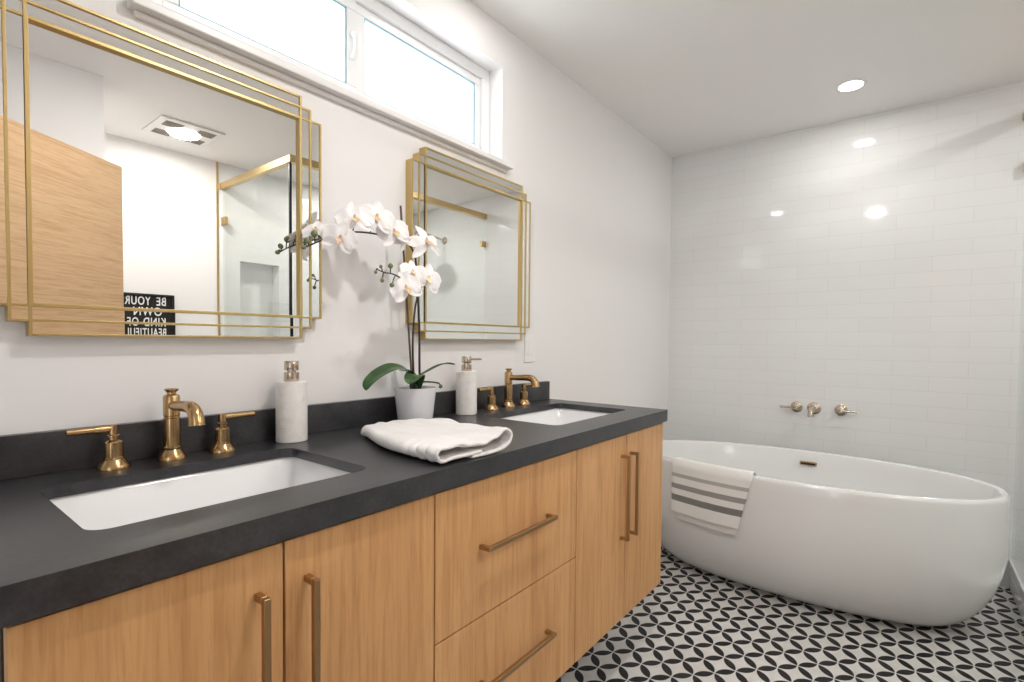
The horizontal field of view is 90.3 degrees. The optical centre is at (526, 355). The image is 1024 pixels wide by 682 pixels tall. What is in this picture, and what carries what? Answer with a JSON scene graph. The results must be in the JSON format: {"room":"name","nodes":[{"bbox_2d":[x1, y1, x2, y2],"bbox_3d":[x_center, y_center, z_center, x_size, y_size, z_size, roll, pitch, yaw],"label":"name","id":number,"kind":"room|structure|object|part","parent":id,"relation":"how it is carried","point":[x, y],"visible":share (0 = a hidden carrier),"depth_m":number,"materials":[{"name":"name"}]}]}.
{"room":"bathroom","nodes":[
{"label":"bathroom","id":0,"kind":"room"},
{"bbox_2d":[0,0,671,439],"bbox_3d":[-0.497,-0.088,1.639,0.160,2.390,4.812,2,2,37],"label":"wall","id":1,"kind":"structure","parent":0,"point":[598,190],"depth_m":1.79,"materials":[{"name":"paint"}]},
{"bbox_2d":[0,0,321,338],"bbox_3d":[-0.754,-0.354,1.129,0.032,0.628,0.630,2,2,37],"label":"wall mirror","id":2,"kind":"object","parent":1,"relation":"attached to","point":[151,186],"visible":1,"depth_m":1.06,"materials":[{"name":"gold metal"}]},
{"bbox_2d":[0,381,549,480],"bbox_3d":[-0.446,0.169,1.568,0.019,0.079,1.796,2,2,37],"label":"backsplash","id":3,"kind":"structure","parent":1,"relation":"attached to","point":[51,451],"depth_m":1.14,"materials":[{"name":"grey stone"}]},
{"bbox_2d":[127,0,513,172],"bbox_3d":[-0.485,-0.919,1.562,0.161,0.410,1.235,2,2,37],"label":"window","id":4,"kind":"structure","parent":1,"relation":"in","point":[170,16],"depth_m":1.55,"materials":[{"name":"white plastic"}]},
{"bbox_3d":[-0.684,-0.932,1.365,0.024,0.296,0.510,2,2,37],"label":"sash","id":5,"kind":"part","parent":4,"relation":"part of","materials":[{"name":"white plastic"}]},
{"bbox_3d":[-0.364,-0.942,1.799,0.028,0.296,0.565,2,2,37],"label":"sash","id":6,"kind":"part","parent":4,"relation":"part of","materials":[{"name":"white plastic"}]},
{"bbox_2d":[0,423,662,681],"bbox_3d":[-0.223,0.573,1.408,0.585,0.626,1.775,2,2,37],"label":"vanity cabinet","id":7,"kind":"object","parent":1,"relation":"attached to","point":[514,575],"visible":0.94,"depth_m":0.99,"materials":[{"name":"brown wood"}]},
{"bbox_3d":[-0.469,0.595,0.668,0.019,0.620,0.296,2,2,37],"label":"cabinet door","id":8,"kind":"part","parent":7,"relation":"part of","materials":[{"name":"brown wood"}]},
{"bbox_3d":[-0.382,0.487,0.737,0.032,0.281,0.010,2,2,37],"label":"pull handle","id":9,"kind":"part","parent":7,"relation":"part of","materials":[{"name":"gold metal"}]},
{"bbox_3d":[-0.336,0.485,0.798,0.032,0.281,0.010,2,2,37],"label":"pull handle","id":10,"kind":"part","parent":7,"relation":"part of","materials":[{"name":"gold metal"}]},
{"bbox_2d":[0,399,667,628],"bbox_3d":[-0.229,0.237,1.404,0.567,0.044,1.796,2,2,37],"label":"countertop","id":11,"kind":"structure","parent":7,"relation":"on","point":[49,563],"depth_m":0.82,"materials":[{"name":"grey stone"}]},
{"bbox_2d":[65,388,254,470],"bbox_3d":[-0.704,0.146,1.043,0.173,0.151,0.338,2,2,37],"label":"faucet","id":12,"kind":"object","parent":11,"relation":"on","point":[114,459],"visible":1,"depth_m":1.06,"materials":[{"name":"gold metal"}]},
{"bbox_3d":[-0.835,0.144,0.970,0.014,0.014,0.065,2,2,37],"label":"lever","id":13,"kind":"part","parent":12,"relation":"part of","materials":[{"name":"gold metal"}]},
{"bbox_3d":[-0.812,0.178,1.001,0.053,0.087,0.053,2,2,37],"label":"valve handle","id":14,"kind":"part","parent":12,"relation":"part of","materials":[{"name":"gold metal"}]},
{"bbox_3d":[-0.691,0.114,1.031,0.139,0.047,0.030,2,2,37],"label":"spout arm","id":15,"kind":"part","parent":12,"relation":"part of","materials":[{"name":"gold metal"}]},
{"bbox_3d":[-0.693,0.174,1.159,0.053,0.087,0.053,2,2,37],"label":"valve handle","id":16,"kind":"part","parent":12,"relation":"part of","materials":[{"name":"gold metal"}]},
{"bbox_3d":[-0.670,0.139,1.188,0.014,0.014,0.065,2,2,37],"label":"lever","id":17,"kind":"part","parent":12,"relation":"part of","materials":[{"name":"gold metal"}]},
{"bbox_2d":[50,457,348,529],"bbox_3d":[-0.569,0.318,0.941,0.356,0.141,0.480,2,2,37],"label":"sink","id":18,"kind":"object","parent":11,"relation":"in","point":[128,504],"visible":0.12,"depth_m":1.03,"materials":[{"name":"white ceramic"}]},
{"bbox_2d":[275,361,307,442],"bbox_3d":[-0.583,0.115,1.277,0.101,0.202,0.074,2,2,37],"label":"soap dispenser","id":19,"kind":"object","parent":11,"relation":"on","point":[291,397],"visible":1,"depth_m":1.26,"materials":[{"name":"white stone"}]},
{"bbox_2d":[301,201,454,419],"bbox_3d":[-0.387,-0.116,1.460,0.182,0.655,0.511,2,2,37],"label":"potted orchid","id":20,"kind":"object","parent":11,"relation":"on","point":[415,400],"visible":0.98,"depth_m":1.43,"materials":[{"name":"white plant"}]},
{"bbox_3d":[-0.544,-0.328,1.318,0.076,0.052,0.041,0,2,-4],"label":"flower","id":21,"kind":"part","parent":20,"relation":"part of","materials":[{"name":"white plant"}]},
{"bbox_3d":[-0.480,-0.306,1.311,0.091,0.082,0.013,0,2,-23],"label":"flower","id":22,"kind":"part","parent":20,"relation":"part of","materials":[{"name":"white plant"}]},
{"bbox_3d":[-0.453,-0.364,1.340,0.103,0.086,0.030,0,2,-24],"label":"flower","id":23,"kind":"part","parent":20,"relation":"part of","materials":[{"name":"white plant"}]},
{"bbox_3d":[-0.432,-0.115,1.423,0.026,0.456,0.374,2,2,37],"label":"stem","id":24,"kind":"part","parent":20,"relation":"part of","materials":[{"name":"brown"}]},
{"bbox_3d":[-0.412,-0.383,1.398,0.105,0.093,0.026,-1,2,-33],"label":"flower","id":25,"kind":"part","parent":20,"relation":"part of","materials":[{"name":"white plant"}]},
{"bbox_3d":[-0.376,-0.352,1.439,0.103,0.092,0.020,-1,2,-42],"label":"flower","id":26,"kind":"part","parent":20,"relation":"part of","materials":[{"name":"white plant"}]},
{"bbox_3d":[-0.353,-0.058,1.444,0.031,0.342,0.231,1,2,12],"label":"stem","id":27,"kind":"part","parent":20,"relation":"part of","materials":[{"name":"brown"}]},
{"bbox_3d":[-0.362,-0.336,1.480,0.028,0.071,0.078,2,2,30],"label":"flower","id":28,"kind":"part","parent":20,"relation":"part of","materials":[{"name":"white plant"}]},
{"bbox_3d":[-0.336,-0.190,1.415,0.097,0.087,0.014,0,2,-31],"label":"flower","id":29,"kind":"part","parent":20,"relation":"part of","materials":[{"name":"white plant"}]},
{"bbox_3d":[-0.326,-0.240,1.443,0.076,0.065,0.021,-1,2,-44],"label":"flower","id":30,"kind":"part","parent":20,"relation":"part of","materials":[{"name":"white plant"}]},
{"bbox_3d":[-0.344,0.153,1.573,0.128,0.112,0.128,2,2,37],"label":"pot","id":31,"kind":"part","parent":20,"relation":"part of","materials":[{"name":"white ceramic"}]},
{"bbox_3d":[-0.314,-0.342,1.536,0.125,0.106,0.046,-1,2,-43],"label":"flower","id":32,"kind":"part","parent":20,"relation":"part of","materials":[{"name":"white plant"}]},
{"bbox_3d":[-0.293,-0.230,1.503,0.101,0.090,0.016,-1,2,-43],"label":"flower","id":33,"kind":"part","parent":20,"relation":"part of","materials":[{"name":"white plant"}]},
{"bbox_2d":[361,418,512,463],"bbox_3d":[-0.241,0.191,1.255,0.251,0.055,0.431,-1,2,-39],"label":"hand towel","id":34,"kind":"object","parent":11,"relation":"on","point":[440,440],"visible":1,"depth_m":1.17,"materials":[{"name":"white fabric"}]},
{"bbox_2d":[456,356,481,414],"bbox_3d":[-0.202,0.103,1.793,0.074,0.202,0.103,2,2,37],"label":"soap dispenser","id":35,"kind":"object","parent":11,"relation":"on","point":[466,378],"visible":1,"depth_m":1.75,"materials":[{"name":"white stone"}]},
{"bbox_2d":[456,370,476,414],"bbox_3d":[-0.211,0.129,1.782,0.074,0.151,0.074,2,2,37],"label":"bottle","id":36,"kind":"object","parent":35,"relation":"attached to","point":[466,380],"depth_m":1.75,"materials":[{"name":"white stone"}]},
{"bbox_2d":[478,368,539,410],"bbox_3d":[-0.022,0.126,1.941,0.173,0.151,0.338,2,2,37],"label":"faucet","id":37,"kind":"object","parent":11,"relation":"on","point":[491,405],"visible":1,"depth_m":1.96,"materials":[{"name":"gold metal"}]},
{"bbox_3d":[-0.153,0.124,1.868,0.014,0.014,0.065,2,2,37],"label":"lever","id":38,"kind":"part","parent":37,"relation":"part of","materials":[{"name":"gold metal"}]},
{"bbox_3d":[-0.130,0.158,1.899,0.053,0.087,0.053,2,2,37],"label":"valve handle","id":39,"kind":"part","parent":37,"relation":"part of","materials":[{"name":"gold metal"}]},
{"bbox_3d":[-0.011,0.155,2.057,0.053,0.087,0.053,2,2,37],"label":"valve handle","id":40,"kind":"part","parent":37,"relation":"part of","materials":[{"name":"gold metal"}]},
{"bbox_3d":[-0.009,0.094,1.930,0.139,0.047,0.030,2,2,37],"label":"spout arm","id":41,"kind":"part","parent":37,"relation":"part of","materials":[{"name":"gold metal"}]},
{"bbox_2d":[501,408,610,424],"bbox_3d":[0.114,0.298,1.841,0.356,0.141,0.524,2,2,37],"label":"sink","id":42,"kind":"object","parent":11,"relation":"in","point":[558,416],"visible":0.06,"depth_m":2.06,"materials":[{"name":"white ceramic"}]},
{"bbox_3d":[-0.286,0.590,0.910,0.019,0.620,0.303,2,2,37],"label":"cabinet door","id":43,"kind":"part","parent":7,"relation":"part of","materials":[{"name":"brown wood"}]},
{"bbox_3d":[-0.031,0.738,1.252,0.019,0.309,0.537,2,2,37],"label":"drawer","id":44,"kind":"part","parent":7,"relation":"part of","materials":[{"name":"brown wood"}]},
{"bbox_3d":[-0.028,0.426,1.243,0.019,0.308,0.537,2,2,37],"label":"drawer","id":45,"kind":"part","parent":7,"relation":"part of","materials":[{"name":"brown wood"}]},
{"bbox_3d":[-0.014,0.730,1.232,0.032,0.010,0.268,2,2,37],"label":"pull handle","id":46,"kind":"part","parent":7,"relation":"part of","materials":[{"name":"gold metal"}]},
{"bbox_3d":[-0.011,0.421,1.223,0.032,0.010,0.268,2,2,37],"label":"pull handle","id":47,"kind":"part","parent":7,"relation":"part of","materials":[{"name":"gold metal"}]},
{"bbox_3d":[0.229,0.575,1.588,0.019,0.620,0.310,2,2,37],"label":"cabinet door","id":48,"kind":"part","parent":7,"relation":"part of","materials":[{"name":"brown wood"}]},
{"bbox_3d":[0.324,0.466,1.668,0.032,0.281,0.010,2,2,37],"label":"pull handle","id":49,"kind":"part","parent":7,"relation":"part of","materials":[{"name":"gold metal"}]},
{"bbox_3d":[0.364,0.465,1.720,0.032,0.281,0.010,2,2,37],"label":"pull handle","id":50,"kind":"part","parent":7,"relation":"part of","materials":[{"name":"gold metal"}]},
{"bbox_3d":[0.413,0.569,1.831,0.019,0.620,0.291,2,2,37],"label":"cabinet door","id":51,"kind":"part","parent":7,"relation":"part of","materials":[{"name":"brown wood"}]},
{"bbox_3d":[0.295,0.560,2.117,0.553,0.620,0.018,2,2,37],"label":"panel","id":52,"kind":"part","parent":7,"relation":"part of","materials":[{"name":"brown wood"}]},
{"bbox_2d":[405,146,530,340],"bbox_3d":[-0.186,-0.371,1.877,0.032,0.628,0.630,2,2,37],"label":"wall mirror","id":53,"kind":"object","parent":1,"relation":"attached to","point":[479,219],"visible":0.94,"depth_m":1.84,"materials":[{"name":"gold metal"}]},
{"bbox_3d":[-0.177,-0.371,1.871,0.012,0.521,0.519,2,2,37],"label":"frame","id":54,"kind":"part","parent":53,"relation":"part of","materials":[{"name":"gold metal"}]},
{"bbox_2d":[524,334,534,361],"bbox_3d":[0.014,-0.032,2.176,0.008,0.120,0.070,2,2,37],"label":"wall outlet","id":55,"kind":"object","parent":1,"relation":"attached to","point":[529,339],"visible":0.98,"depth_m":2.17,"materials":[{"name":"white plastic"}]},
{"bbox_2d":[528,340,532,355],"bbox_3d":[0.016,-0.032,2.174,0.003,0.066,0.033,2,2,37],"label":"receptacle","id":56,"kind":"object","parent":55,"relation":"attached to","point":[530,342],"depth_m":2.17,"materials":[{"name":"white plastic"}]},
{"bbox_2d":[470,0,1023,156],"bbox_3d":[0.610,-1.298,0.772,2.910,0.100,4.812,2,2,37],"label":"ceiling","id":57,"kind":"structure","parent":0,"point":[690,76],"depth_m":2.17,"materials":[{"name":"paint"}]},
{"bbox_2d":[834,78,867,92],"bbox_3d":[1.547,-1.286,2.426,0.136,0.004,0.136,2,2,37],"label":"recessed light","id":58,"kind":"object","parent":57,"relation":"in","point":[850,85],"visible":1,"depth_m":2.42,"materials":[{"name":"white plastic"}]},
{"bbox_2d":[555,545,1023,681],"bbox_3d":[0.617,1.189,0.884,2.910,0.100,4.712,2,2,37],"label":"floor","id":59,"kind":"structure","parent":0,"point":[696,625],"depth_m":1.97,"materials":[{"name":"tile"}]},
{"bbox_2d":[661,440,1009,625],"bbox_3d":[1.288,0.809,2.468,1.530,0.580,0.764,2,2,37],"label":"bathtub","id":60,"kind":"object","parent":59,"relation":"on","point":[871,538],"visible":0.77,"depth_m":2.08,"materials":[{"name":"white ceramic"}]},
{"bbox_2d":[671,457,755,534],"bbox_3d":[0.859,0.650,2.367,0.093,0.294,0.389,-1,2,-44],"label":"bath towel","id":61,"kind":"object","parent":60,"relation":"on","point":[710,496],"visible":0.98,"depth_m":2.33,"materials":[{"name":"white fabric"}]},
{"bbox_2d":[667,81,1023,587],"bbox_3d":[2.046,-0.095,2.667,2.650,2.390,0.100,2,2,37],"label":"tiled wall","id":62,"kind":"structure","parent":0,"point":[872,265],"depth_m":2.75,"materials":[{"name":"white tile"}]},
{"bbox_2d":[779,401,858,416],"bbox_3d":[1.623,0.304,2.845,0.391,0.074,0.140,2,2,37],"label":"tub filler","id":63,"kind":"object","parent":62,"relation":"attached to","point":[813,408],"visible":1,"depth_m":2.89,"materials":[{"name":"silver metal"}]},
{"bbox_3d":[1.558,0.298,2.942,0.062,0.062,0.064,2,2,37],"label":"valve handle","id":64,"kind":"part","parent":63,"relation":"part of","materials":[{"name":"silver metal"}]},
{"bbox_3d":[1.603,0.314,2.855,0.030,0.054,0.131,2,2,37],"label":"spout","id":65,"kind":"part","parent":63,"relation":"part of","materials":[{"name":"silver metal"}]},
{"bbox_3d":[1.734,0.303,2.809,0.062,0.062,0.064,2,2,37],"label":"valve handle","id":66,"kind":"part","parent":63,"relation":"part of","materials":[{"name":"silver metal"}]},
{"bbox_3d":[1.757,0.305,2.769,0.085,0.012,0.012,2,2,37],"label":"lever","id":67,"kind":"part","parent":63,"relation":"part of","materials":[{"name":"silver metal"}]},
{"bbox_2d":[1009,567,1023,622],"bbox_3d":[2.146,1.079,1.435,0.945,0.118,1.782,2,2,37],"label":"trim","id":68,"kind":"structure","parent":62,"relation":"attached to","point":[1016,592],"depth_m":2.25,"materials":[{"name":"white tile"}]},
{"bbox_2d":[1009,559,1023,595],"bbox_3d":[2.143,1.010,1.433,0.950,0.020,1.787,2,2,37],"label":"trim","id":69,"kind":"structure","parent":62,"relation":"attached to","point":[1018,570],"depth_m":2.30,"materials":[{"name":"white ceramic"}]},
{"bbox_2d":[1011,111,1023,566],"bbox_3d":[2.161,-0.056,1.421,0.960,2.109,1.746,2,2,37],"label":"shower enclosure","id":70,"kind":"object","parent":69,"relation":"on","point":[1013,528],"visible":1,"depth_m":2.38,"materials":[{"name":"clear glass"}]},
{"bbox_3d":[1.803,-0.046,1.707,0.010,2.065,1.700,2,2,37],"label":"glass panel","id":71,"kind":"part","parent":70,"relation":"part of","materials":[{"name":"clear glass"}]}
]}

